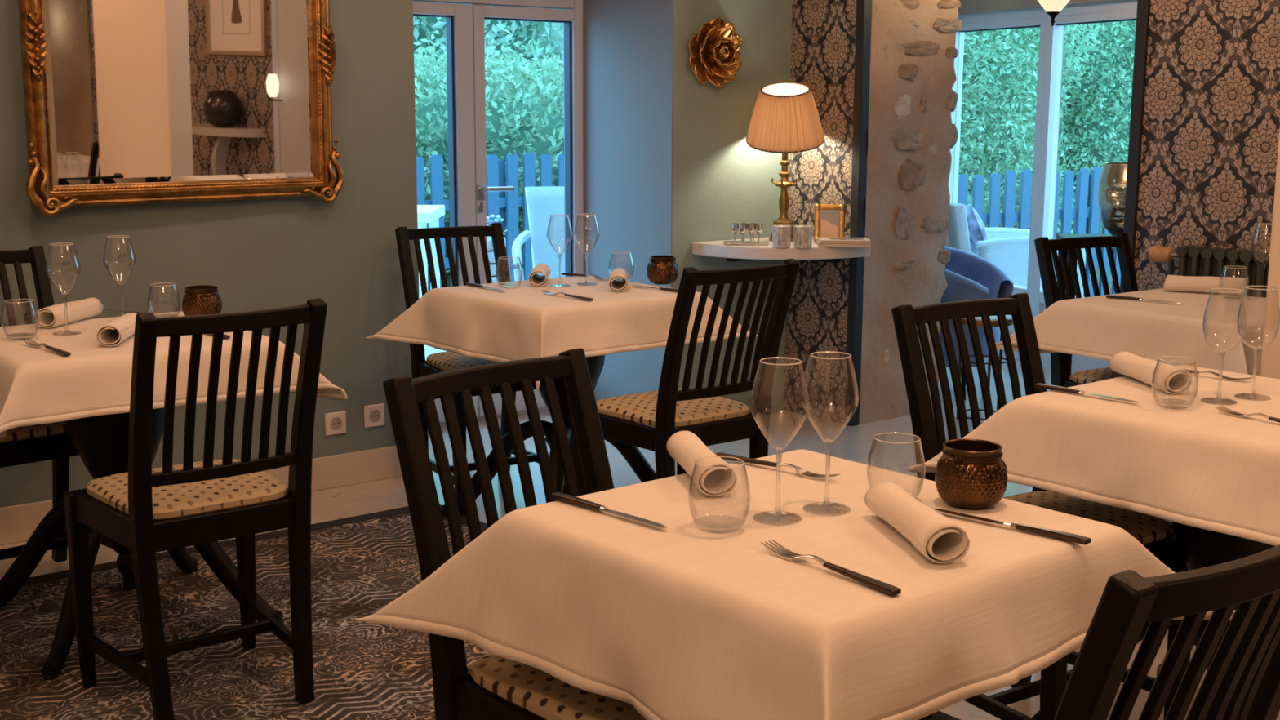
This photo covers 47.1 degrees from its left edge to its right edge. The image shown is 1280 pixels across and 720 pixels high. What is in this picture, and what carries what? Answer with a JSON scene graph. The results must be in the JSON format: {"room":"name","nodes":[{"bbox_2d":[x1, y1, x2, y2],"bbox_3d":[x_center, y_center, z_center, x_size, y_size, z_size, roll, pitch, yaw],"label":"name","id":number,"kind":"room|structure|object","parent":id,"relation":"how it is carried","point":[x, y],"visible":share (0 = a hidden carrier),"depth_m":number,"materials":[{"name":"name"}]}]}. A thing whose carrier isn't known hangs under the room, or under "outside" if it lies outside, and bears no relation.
{"room":"restaurant dining room","nodes":[
{"label":"restaurant dining room","id":0,"kind":"room"},
{"bbox_2d":[0,0,419,507],"bbox_3d":[-2.675,-0.677,4.148,4.232,2.550,0.730,-8,13,-38],"label":"wall","id":1,"kind":"structure","parent":0,"point":[261,254],"depth_m":4.94,"materials":[{"name":"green paint"}]},
{"bbox_2d":[17,0,344,216],"bbox_3d":[-1.393,-1.196,4.500,1.053,1.465,0.086,-8,13,-41],"label":"gilt mirror","id":2,"kind":"object","parent":1,"relation":"attached to","point":[126,102],"visible":1,"depth_m":4.55,"materials":[{"name":"gold mirror"}]},
{"bbox_2d":[48,0,311,179],"bbox_3d":[-1.405,-1.200,4.513,0.840,1.260,0.005,-8,14,-41],"label":"mirror glass","id":3,"kind":"object","parent":2,"relation":"on","point":[142,88],"depth_m":4.56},
{"bbox_2d":[0,445,402,545],"bbox_3d":[-2.449,0.573,4.071,4.232,0.115,0.014,-8,13,-38],"label":"baseboard","id":4,"kind":"structure","parent":1,"relation":"attached to","point":[18,523],"depth_m":5.12,"materials":[{"name":"beige paint"}]},
{"bbox_2d":[324,410,346,435],"bbox_3d":[-1.061,0.222,5.123,0.080,0.080,0.019,-8,13,-38],"label":"wall socket","id":5,"kind":"object","parent":1,"relation":"attached to","point":[335,422],"visible":1,"depth_m":5.12,"materials":[{"name":"white plastic"}]},
{"bbox_2d":[364,403,384,427],"bbox_3d":[-0.942,0.199,5.215,0.080,0.080,0.019,-8,13,-38],"label":"wall socket","id":6,"kind":"object","parent":1,"relation":"attached to","point":[374,415],"visible":1,"depth_m":5.21,"materials":[{"name":"white plastic"}]},
{"bbox_2d":[413,0,583,426],"bbox_3d":[-0.705,-0.711,6.034,1.174,1.984,0.160,-8,13,-38],"label":"door","id":7,"kind":"structure","parent":1,"relation":"in","point":[464,19],"depth_m":6.05,"materials":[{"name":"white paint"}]},
{"bbox_2d":[0,355,1279,719],"bbox_3d":[1.359,0.931,2.622,8.350,0.060,8.900,-8,13,-38],"label":"floor","id":8,"kind":"structure","parent":0,"point":[854,443],"depth_m":5.52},
{"bbox_2d":[0,504,960,719],"bbox_3d":[-0.771,0.968,2.154,3.630,0.010,4.335,-8,13,-38],"label":"rug","id":9,"kind":"object","parent":8,"relation":"on","point":[361,564],"visible":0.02,"depth_m":3.64,"materials":[{"name":"black carpet"}]},
{"bbox_2d":[0,245,135,590],"bbox_3d":[-1.709,0.173,4.001,0.436,0.917,0.516,-9,14,-43],"label":"dining chair","id":10,"kind":"object","parent":9,"relation":"on","point":[22,445],"visible":0.35,"depth_m":4.12,"materials":[{"name":"black wood"}]},
{"bbox_2d":[0,407,284,679],"bbox_3d":[-1.328,0.315,3.751,0.601,0.744,0.601,-8,13,-38],"label":"pedestal table","id":11,"kind":"object","parent":9,"relation":"on","point":[100,442],"visible":0.38,"depth_m":3.69,"materials":[{"name":"black wood"}]},
{"bbox_2d":[0,311,346,438],"bbox_3d":[-1.326,0.015,3.705,0.878,0.165,0.864,-8,13,-38],"label":"tablecloth","id":12,"kind":"object","parent":11,"relation":"on","point":[39,384],"visible":0.55,"depth_m":3.38,"materials":[{"name":"white fabric"}]},
{"bbox_2d":[1,298,39,340],"bbox_3d":[-1.515,-0.098,3.585,0.085,0.095,0.085,-8,13,-38],"label":"tumbler","id":13,"kind":"object","parent":12,"relation":"on","point":[15,335],"visible":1,"depth_m":3.59,"materials":[{"name":"clear glass"}]},
{"bbox_2d":[45,242,81,336],"bbox_3d":[-1.435,-0.177,3.657,0.082,0.226,0.082,-8,13,-38],"label":"wine glass","id":14,"kind":"object","parent":12,"relation":"on","point":[67,332],"visible":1,"depth_m":3.66,"materials":[{"name":"clear glass"}]},
{"bbox_2d":[45,244,80,293],"bbox_3d":[-1.435,-0.225,3.649,0.082,0.128,0.082,-8,13,-38],"label":"bowl","id":15,"kind":"object","parent":14,"relation":"on","point":[49,244],"depth_m":3.64,"materials":[{"name":"clear glass"}]},
{"bbox_2d":[35,297,103,328],"bbox_3d":[-1.502,-0.127,3.867,0.060,0.055,0.247,2,10,9],"label":"rolled napkin","id":16,"kind":"object","parent":12,"relation":"on","point":[52,316],"visible":0.91,"depth_m":3.83,"materials":[{"name":"fabric"}]},
{"bbox_2d":[96,312,137,346],"bbox_3d":[-1.270,-0.077,3.587,0.060,0.055,0.247,-1,10,-6],"label":"rolled napkin","id":17,"kind":"object","parent":12,"relation":"on","point":[119,329],"visible":0.91,"depth_m":3.52,"materials":[{"name":"fabric"}]},
{"bbox_2d":[102,235,136,321],"bbox_3d":[-1.368,-0.213,3.864,0.082,0.226,0.082,-8,13,-38],"label":"wine glass","id":18,"kind":"object","parent":12,"relation":"on","point":[121,284],"visible":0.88,"depth_m":3.86,"materials":[{"name":"clear glass"}]},
{"bbox_2d":[102,236,136,284],"bbox_3d":[-1.368,-0.261,3.856,0.082,0.128,0.082,-8,13,-38],"label":"bowl","id":19,"kind":"object","parent":18,"relation":"on","point":[106,237],"depth_m":3.85,"materials":[{"name":"clear glass"}]},
{"bbox_2d":[182,284,222,315],"bbox_3d":[-1.170,-0.151,3.918,0.104,0.088,0.105,-8,13,-38],"label":"candle holder","id":20,"kind":"object","parent":12,"relation":"on","point":[201,300],"visible":0.81,"depth_m":3.88,"materials":[{"name":"brown metal"}]},
{"bbox_2d":[63,298,327,719],"bbox_3d":[-0.965,0.311,3.228,0.436,0.917,0.516,-8,13,-38],"label":"dining chair","id":21,"kind":"object","parent":9,"relation":"on","point":[208,500],"visible":1,"depth_m":3.11,"materials":[{"name":"black wood"}]},
{"bbox_2d":[382,347,645,719],"bbox_3d":[-0.081,0.481,2.279,0.516,0.917,0.436,10,14,43],"label":"dining chair","id":22,"kind":"object","parent":9,"relation":"on","point":[493,687],"visible":0.44,"depth_m":2.26,"materials":[{"name":"black wood"}]},
{"bbox_2d":[1053,544,1279,719],"bbox_3d":[0.439,0.592,1.659,0.436,0.917,0.516,-7,12,-37],"label":"dining chair","id":23,"kind":"object","parent":9,"relation":"on","point":[1242,680],"visible":1,"depth_m":1.36,"materials":[{"name":"black wood"}]},
{"bbox_3d":[0.241,0.603,2.140,0.601,0.744,0.601,-8,13,-40],"label":"pedestal table","id":24,"kind":"object","parent":9,"relation":"on","visible":0},
{"bbox_2d":[354,449,1235,719],"bbox_3d":[0.214,0.321,2.093,0.948,0.200,0.897,-8,13,-40],"label":"tablecloth","id":25,"kind":"object","parent":24,"relation":"on","point":[682,620],"visible":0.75,"depth_m":1.90,"materials":[{"name":"white fabric"}]},
{"bbox_2d":[551,492,666,528],"bbox_3d":[-0.045,0.214,2.083,0.016,0.009,0.235,-9,14,-43],"label":"knife","id":26,"kind":"object","parent":25,"relation":"on","point":[563,497],"visible":1,"depth_m":2.10,"materials":[{"name":"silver metal"}]},
{"bbox_2d":[666,431,737,496],"bbox_3d":[0.092,0.157,2.279,0.060,0.055,0.247,-2,10,-11],"label":"rolled napkin","id":27,"kind":"object","parent":25,"relation":"on","point":[685,447],"visible":0.98,"depth_m":2.22,"materials":[{"name":"fabric"}]},
{"bbox_2d":[688,456,750,533],"bbox_3d":[0.108,0.185,2.003,0.085,0.095,0.085,-8,13,-38],"label":"tumbler","id":28,"kind":"object","parent":25,"relation":"on","point":[713,531],"visible":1,"depth_m":2.00,"materials":[{"name":"clear glass"}]},
{"bbox_2d":[715,452,839,479],"bbox_3d":[0.215,0.168,2.342,0.234,0.012,0.023,9,13,40],"label":"fork","id":29,"kind":"object","parent":25,"relation":"on","point":[801,471],"visible":0.81,"depth_m":2.34,"materials":[{"name":"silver metal"}]},
{"bbox_2d":[750,356,809,522],"bbox_3d":[0.194,0.112,2.043,0.082,0.226,0.082,-8,13,-38],"label":"wine glass","id":30,"kind":"object","parent":25,"relation":"on","point":[779,451],"visible":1,"depth_m":2.04,"materials":[{"name":"clear glass"}]},
{"bbox_2d":[750,362,809,449],"bbox_3d":[0.194,0.064,2.035,0.082,0.128,0.082,-8,13,-38],"label":"bowl","id":31,"kind":"object","parent":30,"relation":"on","point":[778,447],"depth_m":2.03,"materials":[{"name":"clear glass"}]},
{"bbox_2d":[800,351,858,511],"bbox_3d":[0.269,0.104,2.092,0.082,0.226,0.082,-8,13,-38],"label":"wine glass","id":32,"kind":"object","parent":25,"relation":"on","point":[828,442],"visible":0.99,"depth_m":2.09,"materials":[{"name":"clear glass"}]},
{"bbox_2d":[800,354,858,441],"bbox_3d":[0.269,0.056,2.084,0.082,0.128,0.082,-8,13,-38],"label":"bowl","id":33,"kind":"object","parent":32,"relation":"on","point":[825,440],"depth_m":2.07,"materials":[{"name":"clear glass"}]},
{"bbox_2d":[760,539,901,595],"bbox_3d":[0.235,0.257,1.832,0.023,0.012,0.234,-7,12,-36],"label":"fork","id":34,"kind":"object","parent":25,"relation":"on","point":[780,551],"visible":1,"depth_m":1.81,"materials":[{"name":"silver metal"}]},
{"bbox_2d":[866,432,925,498],"bbox_3d":[0.376,0.160,2.153,0.085,0.095,0.085,-8,13,-38],"label":"tumbler","id":35,"kind":"object","parent":25,"relation":"on","point":[874,437],"visible":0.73,"depth_m":2.14,"materials":[{"name":"clear glass"}]},
{"bbox_2d":[864,480,969,563],"bbox_3d":[0.366,0.213,1.965,0.060,0.055,0.247,-2,10,-11],"label":"rolled napkin","id":36,"kind":"object","parent":25,"relation":"on","point":[937,537],"visible":1,"depth_m":1.90,"materials":[{"name":"fabric"}]},
{"bbox_2d":[934,439,1008,509],"bbox_3d":[0.483,0.167,2.138,0.104,0.088,0.105,-8,13,-38],"label":"candle holder","id":37,"kind":"object","parent":25,"relation":"on","point":[971,473],"visible":1,"depth_m":2.10,"materials":[{"name":"brown metal"}]},
{"bbox_2d":[933,508,1091,544],"bbox_3d":[0.508,0.227,2.022,0.235,0.009,0.016,9,13,41],"label":"knife","id":38,"kind":"object","parent":25,"relation":"on","point":[1074,538],"visible":1,"depth_m":1.99,"materials":[{"name":"silver metal"}]},
{"bbox_2d":[395,222,567,515],"bbox_3d":[-0.546,0.012,5.011,0.436,0.917,0.516,-6,12,-32],"label":"dining chair","id":39,"kind":"object","parent":8,"relation":"on","point":[441,362],"visible":0.42,"depth_m":5.05,"materials":[{"name":"black wood"}]},
{"bbox_2d":[440,355,656,518],"bbox_3d":[-0.233,0.161,4.658,0.601,0.744,0.601,-8,13,-39],"label":"pedestal table","id":40,"kind":"object","parent":8,"relation":"on","point":[632,455],"visible":0.2,"depth_m":4.64,"materials":[{"name":"black wood"}]},
{"bbox_2d":[365,275,758,390],"bbox_3d":[-0.250,-0.112,4.612,0.928,0.217,0.891,-8,13,-39],"label":"tablecloth","id":41,"kind":"object","parent":40,"relation":"on","point":[522,322],"visible":0.81,"depth_m":4.39,"materials":[{"name":"white fabric"}]},
{"bbox_2d":[528,263,551,286],"bbox_3d":[-0.325,-0.278,4.760,0.060,0.055,0.247,0,10,-1],"label":"rolled napkin","id":42,"kind":"object","parent":41,"relation":"on","point":[535,279],"visible":1,"depth_m":4.71,"materials":[{"name":"fabric"}]},
{"bbox_2d":[546,214,573,287],"bbox_3d":[-0.255,-0.347,4.660,0.082,0.226,0.082,-8,13,-38],"label":"wine glass","id":43,"kind":"object","parent":41,"relation":"on","point":[559,285],"visible":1,"depth_m":4.66,"materials":[{"name":"clear glass"}]},
{"bbox_2d":[546,215,573,254],"bbox_3d":[-0.254,-0.395,4.652,0.082,0.128,0.082,-8,13,-38],"label":"bowl","id":44,"kind":"object","parent":43,"relation":"on","point":[550,215],"depth_m":4.64,"materials":[{"name":"clear glass"}]},
{"bbox_2d":[573,213,599,285],"bbox_3d":[-0.171,-0.355,4.707,0.082,0.226,0.082,-8,13,-38],"label":"wine glass","id":45,"kind":"object","parent":41,"relation":"on","point":[586,283],"visible":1,"depth_m":4.71,"materials":[{"name":"clear glass"}]},
{"bbox_2d":[573,214,599,253],"bbox_3d":[-0.171,-0.403,4.698,0.082,0.128,0.082,-8,13,-38],"label":"bowl","id":46,"kind":"object","parent":45,"relation":"on","point":[580,215],"depth_m":4.69,"materials":[{"name":"clear glass"}]},
{"bbox_2d":[608,267,627,292],"bbox_3d":[-0.068,-0.256,4.640,0.060,0.055,0.247,0,10,-1],"label":"rolled napkin","id":47,"kind":"object","parent":41,"relation":"on","point":[617,286],"visible":1,"depth_m":4.58,"materials":[{"name":"fabric"}]},
{"bbox_2d":[646,255,678,284],"bbox_3d":[0.074,-0.292,4.753,0.104,0.088,0.105,-8,13,-38],"label":"candle holder","id":48,"kind":"object","parent":41,"relation":"on","point":[661,269],"visible":1,"depth_m":4.71,"materials":[{"name":"brown metal"}]},
{"bbox_2d":[571,258,799,496],"bbox_3d":[0.132,0.162,4.167,0.436,0.917,0.516,-8,13,-38],"label":"dining chair","id":49,"kind":"object","parent":8,"relation":"on","point":[671,409],"visible":0.77,"depth_m":4.02,"materials":[{"name":"black wood"}]},
{"bbox_2d":[938,246,1013,399],"bbox_3d":[1.417,-0.191,6.872,0.556,0.691,0.611,6,12,31],"label":"armchair","id":50,"kind":"object","parent":8,"relation":"on","point":[968,276],"visible":0.2,"depth_m":6.71,"materials":[{"name":"blue fabric"}]},
{"bbox_2d":[981,326,999,357],"bbox_3d":[1.440,-0.157,6.863,0.500,0.225,0.500,6,12,31],"label":"seat cushion","id":51,"kind":"object","parent":50,"relation":"on","point":[996,330],"depth_m":6.68,"materials":[{"name":"blue fabric"}]},
{"bbox_2d":[955,315,1013,420],"bbox_3d":[1.470,0.033,6.286,0.236,0.450,0.236,-8,13,-38],"label":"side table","id":52,"kind":"object","parent":8,"relation":"on","point":[994,322],"visible":0.29,"depth_m":6.20,"materials":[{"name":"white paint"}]},
{"bbox_2d":[891,293,1191,719],"bbox_3d":[0.834,0.349,3.117,0.436,0.917,0.516,-6,12,-34],"label":"dining chair","id":53,"kind":"object","parent":8,"relation":"on","point":[1157,535],"visible":0.52,"depth_m":3.14,"materials":[{"name":"black wood"}]},
{"bbox_2d":[1050,233,1111,391],"bbox_3d":[2.101,-0.117,6.157,0.690,0.795,0.280,1,10,6],"label":"console table","id":54,"kind":"object","parent":8,"relation":"on","point":[1057,235],"visible":0.09,"depth_m":6.12,"materials":[{"name":"grey wood"}]},
{"bbox_2d":[1097,161,1127,235],"bbox_3d":[2.038,-0.661,6.072,0.273,0.305,0.298,-3,10,-19],"label":"metal face","id":55,"kind":"object","parent":54,"relation":"on","point":[1112,186],"visible":0.38,"depth_m":6.00,"materials":[{"name":"silver metal"}]},
{"bbox_2d":[1034,232,1137,387],"bbox_3d":[1.565,0.073,4.711,0.436,0.917,0.516,-5,11,-29],"label":"dining chair","id":56,"kind":"object","parent":8,"relation":"on","point":[1046,249],"visible":0.29,"depth_m":4.79,"materials":[{"name":"black wood"}]},
{"bbox_2d":[1031,520,1275,719],"bbox_3d":[1.186,0.461,2.976,0.601,0.744,0.601,-8,13,-39],"label":"pedestal table","id":57,"kind":"object","parent":8,"relation":"on","point":[1199,548],"visible":0.09,"depth_m":2.89,"materials":[{"name":"black wood"}]},
{"bbox_2d":[909,364,1279,546],"bbox_3d":[1.176,0.171,2.928,0.925,0.183,0.893,-8,13,-39],"label":"tablecloth","id":58,"kind":"object","parent":57,"relation":"on","point":[1199,465],"visible":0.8,"depth_m":2.75,"materials":[{"name":"white fabric"}]},
{"bbox_2d":[1034,382,1139,403],"bbox_3d":[0.897,0.067,2.946,0.016,0.009,0.235,-8,13,-40],"label":"knife","id":59,"kind":"object","parent":58,"relation":"on","point":[1045,386],"visible":1,"depth_m":2.97,"materials":[{"name":"silver metal"}]},
{"bbox_2d":[1109,351,1191,394],"bbox_3d":[1.064,0.024,3.067,0.060,0.055,0.247,-1,10,-9],"label":"rolled napkin","id":60,"kind":"object","parent":58,"relation":"on","point":[1170,379],"visible":0.98,"depth_m":3.01,"materials":[{"name":"fabric"}]},
{"bbox_2d":[1151,355,1198,409],"bbox_3d":[1.032,0.044,2.830,0.085,0.095,0.085,-8,13,-38],"label":"tumbler","id":61,"kind":"object","parent":58,"relation":"on","point":[1164,401],"visible":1,"depth_m":2.83,"materials":[{"name":"clear glass"}]},
{"bbox_2d":[1200,288,1246,405],"bbox_3d":[1.141,-0.027,2.873,0.079,0.222,0.079,-8,13,-38],"label":"wine glass","id":62,"kind":"object","parent":58,"relation":"on","point":[1218,400],"visible":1,"depth_m":2.88,"materials":[{"name":"clear glass"}]},
{"bbox_2d":[1202,290,1246,352],"bbox_3d":[1.141,-0.075,2.864,0.079,0.124,0.079,-8,13,-38],"label":"bowl","id":63,"kind":"object","parent":62,"relation":"on","point":[1220,351],"depth_m":2.86,"materials":[{"name":"clear glass"}]},
{"bbox_2d":[1234,285,1279,400],"bbox_3d":[1.227,-0.034,2.917,0.079,0.222,0.079,-8,13,-38],"label":"wine glass","id":64,"kind":"object","parent":58,"relation":"on","point":[1252,396],"visible":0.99,"depth_m":2.92,"materials":[{"name":"clear glass"}]},
{"bbox_2d":[1236,285,1279,349],"bbox_3d":[1.227,-0.082,2.908,0.079,0.124,0.079,-8,13,-38],"label":"bowl","id":65,"kind":"object","parent":64,"relation":"on","point":[1255,347],"depth_m":2.91,"materials":[{"name":"clear glass"}]},
{"bbox_2d":[1148,244,1270,295],"bbox_3d":[1.875,0.075,4.796,0.080,0.883,0.512,-8,13,-38],"label":"radiator","id":66,"kind":"object","parent":8,"relation":"on","point":[1194,260],"visible":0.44,"depth_m":4.73,"materials":[{"name":"black metal"}]},
{"bbox_2d":[582,0,792,411],"bbox_3d":[0.158,-1.052,6.364,0.654,2.550,0.730,-8,13,-38],"label":"wall","id":67,"kind":"structure","parent":0,"point":[628,45],"depth_m":6.11,"materials":[{"name":"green paint"}]},
{"bbox_2d":[688,17,742,87],"bbox_3d":[0.318,-1.241,5.919,0.283,0.279,0.110,-8,13,-38],"label":"flower","id":68,"kind":"object","parent":67,"relation":"attached to","point":[715,57],"visible":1,"depth_m":5.91,"materials":[{"name":"gold metal"}]},
{"bbox_2d":[692,236,870,262],"bbox_3d":[0.578,-0.434,6.022,0.545,0.090,0.490,-8,13,-38],"label":"corner shelf","id":69,"kind":"object","parent":67,"relation":"attached to","point":[733,253],"visible":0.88,"depth_m":5.89,"materials":[{"name":"white paint"}]},
{"bbox_2d":[772,224,791,248],"bbox_3d":[0.565,-0.493,5.845,0.077,0.086,0.077,-8,13,-38],"label":"tumbler","id":70,"kind":"object","parent":69,"relation":"on","point":[781,233],"visible":1,"depth_m":5.82,"materials":[{"name":"silver"}]},
{"bbox_2d":[745,81,824,241],"bbox_3d":[0.601,-0.820,6.070,0.320,0.653,0.317,-3,11,-20],"label":"table lamp","id":71,"kind":"object","parent":69,"relation":"on","point":[784,120],"visible":0.94,"depth_m":5.93,"materials":[{"name":"beige fabric"}]},
{"bbox_2d":[793,225,813,248],"bbox_3d":[0.649,-0.491,5.839,0.077,0.086,0.077,-8,13,-38],"label":"tumbler","id":72,"kind":"object","parent":69,"relation":"on","point":[802,234],"visible":1,"depth_m":5.81,"materials":[{"name":"silver metal"}]},
{"bbox_2d":[813,203,845,243],"bbox_3d":[0.777,-0.560,6.018,0.129,0.162,0.060,1,10,4],"label":"photo frame","id":73,"kind":"object","parent":69,"relation":"on","point":[829,219],"visible":0.8,"depth_m":6.01,"materials":[{"name":"gold metal"}]},
{"bbox_2d":[820,218,838,237],"bbox_3d":[0.777,-0.540,6.013,0.071,0.080,0.001,1,1,4],"label":"print","id":74,"kind":"object","parent":73,"relation":"attached to","point":[828,229],"depth_m":6.01},
{"bbox_2d":[816,240,871,247],"bbox_3d":[0.823,-0.470,5.927,0.210,0.014,0.140,1,10,3],"label":"book","id":75,"kind":"object","parent":69,"relation":"on","point":[819,244],"visible":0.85,"depth_m":5.86,"materials":[{"name":"beige paper"}]},
{"bbox_2d":[817,237,870,243],"bbox_3d":[0.823,-0.483,5.925,0.200,0.012,0.132,0,10,1],"label":"book","id":76,"kind":"object","parent":75,"relation":"on","point":[822,240],"visible":1,"depth_m":5.86,"materials":[{"name":"grey paper"}]},
{"bbox_2d":[783,0,856,423],"bbox_3d":[0.784,-1.009,6.130,0.030,2.550,0.420,-8,13,-38],"label":"wall","id":77,"kind":"structure","parent":0,"point":[823,41],"depth_m":6.19,"materials":[{"name":"multicoloured paper"}]},
{"bbox_2d":[844,0,872,426],"bbox_3d":[0.900,-0.982,5.978,0.048,2.550,0.044,-8,13,-38],"label":"trim","id":78,"kind":"structure","parent":77,"relation":"attached to","point":[864,7],"depth_m":6.02,"materials":[{"name":"black paint"}]},
{"bbox_2d":[865,44,955,384],"bbox_3d":[0.976,-1.115,6.742,0.043,2.550,1.150,-7,12,-37],"label":"stone wall","id":79,"kind":"structure","parent":0,"point":[954,44],"depth_m":6.50,"materials":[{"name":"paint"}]},
{"bbox_2d":[859,0,962,424],"bbox_3d":[1.025,-1.040,6.312,0.577,2.550,0.432,-8,13,-38],"label":"pillar","id":80,"kind":"structure","parent":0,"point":[912,133],"depth_m":6.19,"materials":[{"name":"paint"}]},
{"bbox_2d":[957,0,1125,14],"bbox_3d":[2.158,-2.106,7.157,0.190,0.730,2.200,-4,11,-24],"label":"lintel","id":81,"kind":"object","parent":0,"point":[967,6],"visible":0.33,"depth_m":7.62,"materials":[{"name":"paint"}]},
{"bbox_2d":[944,0,1137,373],"bbox_3d":[2.166,-1.084,7.319,0.070,2.300,2.120,-4,11,-24],"label":"door frame","id":82,"kind":"structure","parent":81,"relation":"attached to","point":[1051,42],"depth_m":7.50,"materials":[{"name":"white plastic"}]},
{"bbox_2d":[1133,0,1279,291],"bbox_3d":[3.655,-0.374,2.567,0.030,2.550,6.320,-8,13,-38],"label":"wallpaper","id":83,"kind":"object","parent":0,"point":[1211,118],"visible":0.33,"depth_m":4.78},
{"bbox_2d":[1120,0,1151,293],"bbox_3d":[1.698,-0.805,4.988,0.048,2.550,0.042,-8,13,-38],"label":"trim","id":84,"kind":"structure","parent":83,"relation":"attached to","point":[1143,13],"depth_m":4.97,"materials":[{"name":"black paint"}]},
{"bbox_2d":[1260,128,1279,379],"bbox_3d":[1.730,-0.456,2.991,0.130,2.550,0.829,-8,13,-38],"label":"column","id":85,"kind":"structure","parent":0,"point":[1270,360],"depth_m":3.32,"materials":[{"name":"beige paint"}]},
{"bbox_3d":[2.472,-2.345,6.177,1.870,0.080,3.900,-8,13,-38],"label":"ceiling","id":86,"kind":"structure","parent":0,"visible":0},
{"bbox_2d":[1037,0,1070,26],"bbox_3d":[1.673,-1.795,5.864,0.232,0.898,0.232,-8,13,-38],"label":"pendant lamp","id":87,"kind":"object","parent":86,"relation":"hanging from","point":[1052,7],"visible":1,"depth_m":5.90,"materials":[{"name":"white glass"}]},
{"bbox_3d":[1.667,0.213,4.408,0.601,0.744,0.601,-7,12,-36],"label":"pedestal table","id":88,"kind":"object","parent":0,"visible":0},
{"bbox_2d":[995,288,1266,376],"bbox_3d":[1.654,-0.084,4.359,0.838,0.169,0.852,-7,12,-36],"label":"tablecloth","id":89,"kind":"object","parent":88,"relation":"on","point":[1100,326],"visible":0.81,"depth_m":4.19,"materials":[{"name":"white fabric"}]},
{"bbox_2d":[1163,275,1248,293],"bbox_3d":[1.761,-0.235,4.565,0.247,0.055,0.060,5,11,24],"label":"rolled napkin","id":90,"kind":"object","parent":89,"relation":"on","point":[1172,282],"visible":0.91,"depth_m":4.54,"materials":[{"name":"fabric"}]},
{"bbox_2d":[1249,222,1271,297],"bbox_3d":[1.909,-0.305,4.485,0.079,0.222,0.079,-8,13,-38],"label":"wine glass","id":91,"kind":"object","parent":89,"relation":"on","point":[1261,295],"visible":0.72,"depth_m":4.49,"materials":[{"name":"clear glass"}]},
{"bbox_2d":[1251,224,1269,264],"bbox_3d":[1.909,-0.353,4.476,0.079,0.124,0.079,-8,13,-38],"label":"bowl","id":92,"kind":"object","parent":91,"relation":"on","point":[1256,224],"depth_m":4.48,"materials":[{"name":"clear glass"}]},
{"label":"outside","id":93,"kind":"structure","parent":0,"visible":0},
{"bbox_2d":[427,204,1114,294],"bbox_3d":[2.572,-1.910,19.235,32.000,0.070,33.000,-8,13,-38],"label":"terrace","id":94,"kind":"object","parent":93,"point":[1097,268],"depth_m":11.96,"materials":[{"name":"stone"}]},
{"bbox_2d":[413,16,563,115],"bbox_3d":[-2.682,-4.482,17.108,4.854,5.843,3.949,-8,13,-38],"label":"tree","id":95,"kind":"object","parent":94,"relation":"on","point":[424,27],"visible":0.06,"depth_m":16.67,"materials":[{"name":"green plant"}]},
{"bbox_2d":[413,30,564,291],"bbox_3d":[-1.464,-1.434,10.780,4.218,1.912,1.388,-8,13,-38],"label":"hedge","id":96,"kind":"object","parent":94,"relation":"on","point":[513,126],"visible":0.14,"depth_m":10.67,"materials":[{"name":"green plant"}]},
{"bbox_2d":[416,152,564,287],"bbox_3d":[-1.157,-0.895,10.100,3.050,1.044,0.136,-8,13,-38],"label":"picket fence","id":97,"kind":"object","parent":94,"relation":"on","point":[497,202],"visible":0.16,"depth_m":10.18,"materials":[{"name":"blue paint"}]},
{"bbox_2d":[958,22,1104,233],"bbox_3d":[2.118,-2.387,11.536,3.091,3.561,1.898,-8,13,-38],"label":"shrub","id":98,"kind":"object","parent":94,"relation":"on","point":[997,100],"visible":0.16,"depth_m":11.24,"materials":[{"name":"green plant"}]},
{"bbox_2d":[957,167,1120,297],"bbox_3d":[3.244,-0.893,10.431,3.751,0.961,0.137,-7,12,-37],"label":"picket fence","id":99,"kind":"object","parent":94,"relation":"on","point":[1086,214],"visible":0.2,"depth_m":10.02,"materials":[{"name":"blue paint"}]},
{"bbox_2d":[1001,20,1136,252],"bbox_3d":[4.502,-2.964,13.872,3.986,3.921,2.214,-8,13,-38],"label":"shrub","id":100,"kind":"object","parent":94,"relation":"on","point":[1096,119],"visible":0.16,"depth_m":12.88,"materials":[{"name":"green plant"}]},
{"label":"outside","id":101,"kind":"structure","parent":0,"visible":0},
{"bbox_2d":[424,345,446,359],"bbox_3d":[0.841,-0.075,8.378,6.792,0.044,5.292,-8,13,-38],"label":"paving","id":102,"kind":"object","parent":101,"point":[428,350],"depth_m":8.09,"materials":[{"name":"grey stone"}]},
{"bbox_2d":[417,204,444,297],"bbox_3d":[-1.577,-0.509,8.526,0.820,0.745,0.600,0,10,0],"label":"garden table","id":103,"kind":"object","parent":102,"relation":"on","point":[430,214],"visible":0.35,"depth_m":8.38,"materials":[{"name":"white paint"}]},
{"bbox_2d":[487,236,506,283],"bbox_3d":[-0.860,-0.364,8.052,0.276,0.624,0.271,-8,13,-38],"label":"stone planter","id":104,"kind":"object","parent":102,"relation":"on","point":[490,246],"visible":0.04,"depth_m":7.93,"materials":[{"name":"grey stone"}]},
{"bbox_2d":[511,186,564,280],"bbox_3d":[-0.376,-0.427,7.596,0.553,0.913,0.550,0,10,0],"label":"wicker chair","id":105,"kind":"object","parent":102,"relation":"on","point":[542,202],"visible":0.18,"depth_m":7.74,"materials":[{"name":"grey"}]},
{"bbox_2d":[948,202,1085,297],"bbox_3d":[2.095,-0.534,8.500,0.772,0.774,0.680,0,10,-4],"label":"wicker armchair","id":106,"kind":"object","parent":102,"relation":"on","point":[1007,248],"visible":0.28,"depth_m":8.15,"materials":[{"name":"grey"}]},
{"bbox_2d":[964,204,988,254],"bbox_3d":[1.926,-0.747,8.477,0.159,0.297,0.340,0,10,-4],"label":"cushion","id":107,"kind":"object","parent":106,"relation":"on","point":[977,231],"visible":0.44,"depth_m":8.33,"materials":[{"name":"white fabric"}]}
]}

